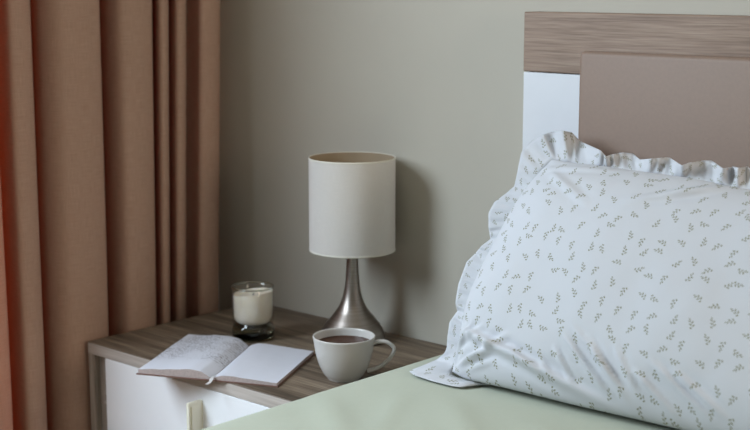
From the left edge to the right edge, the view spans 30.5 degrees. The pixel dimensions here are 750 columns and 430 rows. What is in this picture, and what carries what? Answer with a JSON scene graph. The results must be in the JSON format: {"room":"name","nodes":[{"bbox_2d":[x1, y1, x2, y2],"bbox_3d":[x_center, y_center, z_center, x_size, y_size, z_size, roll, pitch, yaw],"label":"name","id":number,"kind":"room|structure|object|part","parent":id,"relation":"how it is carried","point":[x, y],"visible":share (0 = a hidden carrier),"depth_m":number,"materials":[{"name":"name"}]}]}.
{"room":"bedroom","nodes":[
{"label":"bedroom","id":0,"kind":"room"},
{"bbox_2d":[219,0,749,345],"bbox_3d":[1.065,-0.382,1.451,4.045,2.500,0.100,9,13,42],"label":"wall","id":1,"kind":"structure","parent":0,"point":[436,87],"depth_m":2.40,"materials":[{"name":"paint"}]},
{"bbox_2d":[0,0,219,429],"bbox_3d":[-0.507,-0.530,2.335,0.108,2.468,0.746,9,13,42],"label":"curtain","id":2,"kind":"object","parent":1,"relation":"hanging from","point":[110,109],"visible":0.83,"depth_m":2.39,"materials":[{"name":"beige fabric"}]},
{"bbox_3d":[-0.184,1.131,0.326,4.045,0.100,3.800,9,13,42],"label":"floor","id":3,"kind":"structure","parent":0,"visible":0},
{"bbox_2d":[88,306,446,429],"bbox_3d":[-0.144,0.478,2.350,0.623,0.500,0.426,9,13,42],"label":"nightstand","id":4,"kind":"object","parent":3,"relation":"on","point":[120,399],"visible":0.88,"depth_m":2.31,"materials":[{"name":"brown wood"}]},
{"bbox_3d":[-0.357,0.451,2.563,0.016,0.479,0.397,9,13,42],"label":"panel","id":5,"kind":"part","parent":4,"relation":"part of","materials":[{"name":"brown wood"}]},
{"bbox_3d":[-0.246,0.482,2.203,0.572,0.416,0.016,9,13,42],"label":"door","id":6,"kind":"part","parent":4,"relation":"part of","materials":[{"name":"white paint"}]},
{"bbox_3d":[-0.286,0.356,2.188,0.007,0.124,0.030,9,13,42],"label":"handle","id":7,"kind":"part","parent":4,"relation":"part of","materials":[{"name":"beige plastic"}]},
{"bbox_2d":[136,334,314,387],"bbox_3d":[-0.240,0.233,2.247,0.246,0.016,0.256,3,10,14],"label":"open notebook","id":8,"kind":"object","parent":4,"relation":"on","point":[217,358],"visible":1,"depth_m":2.22,"materials":[{"name":"paper"}]},
{"bbox_2d":[231,281,274,342],"bbox_3d":[-0.213,0.169,2.397,0.075,0.093,0.075,9,13,42],"label":"glass","id":9,"kind":"object","parent":4,"relation":"on","point":[252,310],"visible":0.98,"depth_m":2.37,"materials":[{"name":"white"}]},
{"bbox_3d":[-0.213,0.203,2.403,0.074,0.024,0.074,9,13,42],"label":"glass","id":10,"kind":"part","parent":9,"relation":"part of","materials":[{"name":"glass"}]},
{"bbox_2d":[308,152,395,344],"bbox_3d":[-0.039,0.059,2.361,0.149,0.320,0.149,9,13,42],"label":"table lamp","id":11,"kind":"object","parent":4,"relation":"on","point":[352,194],"visible":0.87,"depth_m":2.29,"materials":[{"name":"white fabric"}]},
{"bbox_3d":[-0.039,-0.097,2.334,0.149,0.003,0.149,9,13,42],"label":"rim trim","id":12,"kind":"part","parent":11,"relation":"part of","materials":[{"name":"white fabric"}]},
{"bbox_3d":[-0.039,-0.019,2.347,0.148,0.159,0.148,9,13,42],"label":"lamp shade","id":13,"kind":"part","parent":11,"relation":"part of","materials":[{"name":"beige fabric"}]},
{"bbox_3d":[-0.039,0.058,2.361,0.149,0.003,0.149,9,13,42],"label":"rim trim","id":14,"kind":"part","parent":11,"relation":"part of","materials":[{"name":"white fabric"}]},
{"bbox_2d":[313,328,395,382],"bbox_3d":[-0.041,0.223,2.152,0.114,0.069,0.102,9,13,42],"label":"teacup","id":15,"kind":"object","parent":4,"relation":"on","point":[343,355],"visible":1,"depth_m":2.13,"materials":[{"name":"white ceramic"}]},
{"bbox_3d":[0.010,0.221,2.151,0.045,0.054,0.012,1,10,3],"label":"handle","id":16,"kind":"part","parent":15,"relation":"part of","materials":[{"name":"white ceramic"}]},
{"bbox_2d":[522,11,749,167],"bbox_3d":[0.084,0.418,1.022,1.420,1.069,2.042,9,13,42],"label":"headboard","id":17,"kind":"object","parent":3,"relation":"on","point":[676,87],"visible":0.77,"depth_m":1.97,"materials":[{"name":"brown wood"}]},
{"bbox_2d":[201,354,678,429],"bbox_3d":[0.059,0.499,1.032,1.414,0.225,1.943,9,13,42],"label":"sheet","id":18,"kind":"object","parent":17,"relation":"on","point":[396,399],"visible":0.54,"depth_m":1.80,"materials":[{"name":"green fabric"}]},
{"bbox_2d":[410,131,749,429],"bbox_3d":[0.445,0.094,1.736,0.864,0.340,0.254,9,13,42],"label":"pillow","id":19,"kind":"object","parent":18,"relation":"on","point":[619,283],"visible":1,"depth_m":1.79,"materials":[{"name":"fabric"}]},
{"bbox_3d":[0.294,0.265,2.180,0.139,0.977,0.036,9,13,42],"label":"panel","id":20,"kind":"part","parent":17,"relation":"part of","materials":[{"name":"white paint"}]},
{"bbox_3d":[0.763,-0.189,1.665,1.413,0.091,0.037,9,13,42],"label":"rail","id":21,"kind":"part","parent":17,"relation":"part of","materials":[{"name":"brown wood"}]},
{"bbox_3d":[0.742,0.151,1.701,1.173,0.664,0.026,9,13,42],"label":"padded panel","id":22,"kind":"part","parent":17,"relation":"part of","materials":[{"name":"beige fabric"}]}
]}

